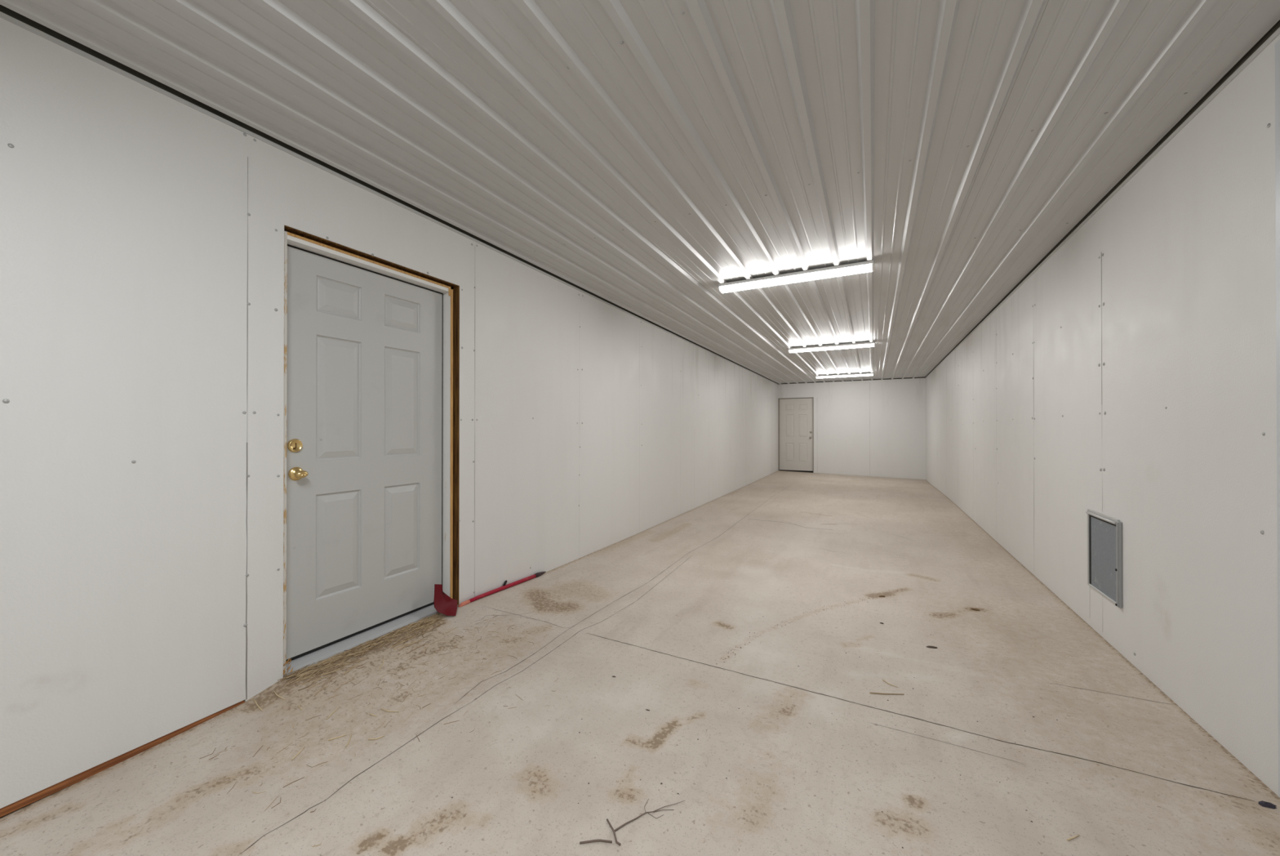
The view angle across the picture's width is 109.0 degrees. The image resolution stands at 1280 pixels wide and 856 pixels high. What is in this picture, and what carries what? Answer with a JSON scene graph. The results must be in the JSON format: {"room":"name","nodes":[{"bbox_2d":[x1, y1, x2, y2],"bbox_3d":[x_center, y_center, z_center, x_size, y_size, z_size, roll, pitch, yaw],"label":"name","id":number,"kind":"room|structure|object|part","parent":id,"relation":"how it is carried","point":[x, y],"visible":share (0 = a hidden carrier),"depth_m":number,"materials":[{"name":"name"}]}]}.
{"room":"empty storage room","nodes":[
{"label":"empty storage room","id":0,"kind":"room"},
{"bbox_2d":[0,4,778,808],"bbox_3d":[0.446,-0.059,6.412,0.174,2.735,15.628,0,0,27],"label":"wall","id":1,"kind":"structure","parent":0,"point":[142,230],"depth_m":1.82,"materials":[{"name":"grey paint"}]},
{"bbox_2d":[0,699,244,817],"bbox_3d":[-2.419,1.210,0.720,0.103,0.066,2.890,0,0,27],"label":"baseboard","id":2,"kind":"structure","parent":1,"relation":"attached to","point":[82,775],"depth_m":1.60,"materials":[{"name":"red wood"}]},
{"bbox_2d":[283,225,459,675],"bbox_3d":[-1.494,0.137,2.601,0.164,2.156,1.012,0,0,27],"label":"door","id":3,"kind":"structure","parent":1,"relation":"in","point":[371,449],"depth_m":2.52,"materials":[{"name":"grey paint"}]},
{"bbox_3d":[-1.671,0.224,2.227,0.028,0.067,0.067,0,0,27],"label":"handle","id":4,"kind":"part","parent":3,"relation":"part of","materials":[{"name":"gold metal"}]},
{"bbox_3d":[-1.642,0.224,2.213,0.038,0.037,0.056,0,0,27],"label":"knob","id":5,"kind":"part","parent":3,"relation":"part of","materials":[{"name":"gold metal"}]},
{"bbox_2d":[0,11,778,384],"bbox_3d":[0.484,-1.277,6.300,0.008,0.015,15.456,0,0,27],"label":"trim","id":6,"kind":"structure","parent":1,"relation":"attached to","point":[2,15],"depth_m":2.01,"materials":[{"name":"grey metal"}]},
{"bbox_2d":[0,470,1279,855],"bbox_3d":[2.107,1.229,5.511,3.930,0.119,15.740,0,0,27],"label":"floor","id":7,"kind":"structure","parent":0,"point":[1126,770],"depth_m":1.82,"materials":[{"name":"concrete"}]},
{"bbox_2d":[328,733,346,740],"bbox_3d":[-1.182,1.208,1.783,0.061,0.004,0.005,0,0,-31],"label":"straw","id":8,"kind":"object","parent":7,"relation":"on","point":[345,734],"visible":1,"depth_m":1.78,"materials":[{"name":"beige plant"}]},
{"bbox_2d":[368,734,384,739],"bbox_3d":[-1.028,1.209,1.780,0.057,0.004,0.014,0,0,-22],"label":"straw","id":9,"kind":"object","parent":7,"relation":"on","point":[384,735],"visible":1,"depth_m":1.77,"materials":[{"name":"beige plant"}]},
{"bbox_2d":[199,612,556,846],"bbox_3d":[-1.010,1.178,2.160,1.156,0.072,1.480,0,0,27],"label":"litter","id":10,"kind":"object","parent":7,"relation":"on","point":[327,662],"visible":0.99,"depth_m":2.32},
{"bbox_2d":[380,707,399,711],"bbox_3d":[-1.072,1.208,1.951,0.089,0.005,0.011,0,0,12],"label":"straw","id":11,"kind":"object","parent":7,"relation":"on","point":[380,708],"visible":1,"depth_m":1.95,"materials":[{"name":"beige plant"}]},
{"bbox_2d":[433,571,545,615],"bbox_3d":[-0.988,1.086,3.270,0.130,0.228,1.107,0,0,27],"label":"tool","id":12,"kind":"object","parent":7,"relation":"on","point":[444,604],"visible":1,"depth_m":2.89,"materials":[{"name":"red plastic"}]},
{"bbox_3d":[-1.220,1.067,2.869,0.133,0.192,0.147,0,0,-21],"label":"blade","id":13,"kind":"part","parent":12,"relation":"part of","materials":[{"name":"red plastic"}]},
{"bbox_3d":[-1.007,1.172,3.328,0.029,0.049,0.741,0,0,27],"label":"handle","id":14,"kind":"part","parent":12,"relation":"part of","materials":[{"name":"red paint"}]},
{"bbox_2d":[579,838,612,843],"bbox_3d":[-0.129,1.207,1.334,0.095,0.007,0.012,0,0,-1],"label":"twig","id":15,"kind":"object","parent":7,"relation":"on","point":[598,839],"visible":1,"depth_m":1.33,"materials":[{"name":"brown wood"}]},
{"bbox_2d":[606,798,684,845],"bbox_3d":[0.014,1.207,1.436,0.265,0.008,0.095,0,0,-37],"label":"twig","id":16,"kind":"object","parent":7,"relation":"on","point":[607,820],"visible":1,"depth_m":1.40,"materials":[{"name":"brown wood"}]},
{"bbox_3d":[-0.081,1.207,1.364,0.013,0.007,0.097,0,0,-26],"label":"stem","id":17,"kind":"part","parent":16,"relation":"part of","materials":[{"name":"brown plant"}]},
{"bbox_2d":[377,621,1074,847],"bbox_3d":[0.684,1.212,2.185,2.475,0.003,3.342,0,0,27],"label":"floor grit","id":18,"kind":"structure","parent":7,"relation":"on","point":[791,621],"depth_m":1.68,"materials":[{"name":"brown soil"}]},
{"bbox_2d":[715,589,897,663],"bbox_3d":[1.159,1.214,2.967,1.967,0.003,0.198,0,0,-34],"label":"crumbs","id":19,"kind":"object","parent":7,"relation":"on","point":[897,589],"visible":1,"depth_m":2.66,"materials":[{"name":"brown"}]},
{"bbox_2d":[869,691,904,694],"bbox_3d":[1.126,1.211,2.081,0.150,0.004,0.008,0,0,5],"label":"straw","id":20,"kind":"object","parent":7,"relation":"on","point":[869,691],"visible":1,"depth_m":2.08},
{"bbox_2d":[926,645,937,648],"bbox_3d":[1.615,1.211,2.529,0.060,0.006,0.022,0,0,17],"label":"dry leaf","id":21,"kind":"object","parent":7,"relation":"on","point":[931,646],"visible":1,"depth_m":2.52,"materials":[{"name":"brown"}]},
{"bbox_2d":[1066,834,1079,839],"bbox_3d":[1.279,1.208,1.348,0.050,0.004,0.004,0,0,-17],"label":"straw","id":22,"kind":"object","parent":7,"relation":"on","point":[1073,837],"visible":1,"depth_m":1.35,"materials":[{"name":"beige plant"}]},
{"bbox_2d":[1257,800,1276,808],"bbox_3d":[2.014,1.206,1.465,0.046,0.010,0.025,0,0,27],"label":"scrap","id":23,"kind":"object","parent":7,"relation":"on","point":[1264,803],"visible":1,"depth_m":1.46,"materials":[{"name":"grey plastic"}]},
{"bbox_2d":[0,0,1279,383],"bbox_3d":[2.094,-1.399,5.481,3.962,0.223,15.798,0,0,27],"label":"ceiling","id":24,"kind":"structure","parent":0,"point":[649,157],"depth_m":1.94,"materials":[{"name":"paint"}]},
{"bbox_2d":[717,260,874,293],"bbox_3d":[1.280,-1.268,3.864,1.252,0.071,0.127,0,0,28],"label":"strip light","id":25,"kind":"object","parent":24,"relation":"attached to","point":[864,266],"visible":1,"depth_m":3.79,"materials":[{"name":"white plastic"}]},
{"bbox_2d":[787,342,875,352],"bbox_3d":[2.973,-1.257,7.132,1.252,0.071,0.127,0,0,27],"label":"strip light","id":26,"kind":"object","parent":24,"relation":"attached to","point":[860,344],"visible":1,"depth_m":7.08,"materials":[{"name":"white plastic"}]},
{"bbox_2d":[815,372,873,377],"bbox_3d":[4.842,-1.245,10.837,1.252,0.071,0.127,0,0,27],"label":"strip light","id":27,"kind":"object","parent":24,"relation":"attached to","point":[864,373],"visible":1,"depth_m":10.78,"materials":[{"name":"white plastic"}]},
{"bbox_2d":[816,373,872,377],"bbox_3d":[4.842,-1.227,10.837,1.220,0.034,0.119,0,0,27],"label":"diffuser","id":28,"kind":"object","parent":27,"relation":"attached to","point":[833,375],"depth_m":10.83,"materials":[{"name":"white plastic"}]},
{"bbox_2d":[777,376,925,479],"bbox_3d":[5.646,-0.004,12.435,3.642,2.805,0.171,0,0,27],"label":"wall","id":29,"kind":"structure","parent":0,"point":[875,427],"depth_m":12.12,"materials":[{"name":"white paint"}]},
{"bbox_2d":[777,396,813,472],"bbox_3d":[4.453,0.212,13.027,0.956,2.137,0.180,0,0,27],"label":"door","id":30,"kind":"structure","parent":29,"relation":"in","point":[795,415],"depth_m":13.00,"materials":[{"name":"grey paint"}]},
{"bbox_2d":[925,19,1279,795],"bbox_3d":[3.819,-0.045,4.691,0.175,2.775,15.628,0,0,27],"label":"wall","id":31,"kind":"structure","parent":0,"point":[1131,378],"depth_m":2.11,"materials":[{"name":"grey paint"}]},
{"bbox_2d":[924,26,1279,377],"bbox_3d":[3.702,-1.282,4.658,0.008,0.015,15.456,0,0,27],"label":"trim","id":32,"kind":"structure","parent":31,"relation":"attached to","point":[1277,33],"depth_m":2.08,"materials":[{"name":"grey metal"}]},
{"bbox_2d":[1085,508,1122,607],"bbox_3d":[2.661,0.730,2.629,0.024,0.466,0.417,0,0,27],"label":"hatch","id":33,"kind":"object","parent":31,"relation":"attached to","point":[1104,532],"visible":1,"depth_m":2.60,"materials":[{"name":"grey metal"}]},
{"bbox_3d":[2.671,0.742,2.626,0.004,0.421,0.362,0,0,27],"label":"slide panel","id":34,"kind":"part","parent":33,"relation":"part of","materials":[{"name":"grey metal"}]},
{"bbox_2d":[1275,40,1279,797],"bbox_3d":[2.076,-0.028,1.462,0.004,2.475,0.088,0,0,27],"label":"trim","id":35,"kind":"structure","parent":31,"relation":"attached to","point":[1277,44],"depth_m":1.50,"materials":[{"name":"white"}]}
]}

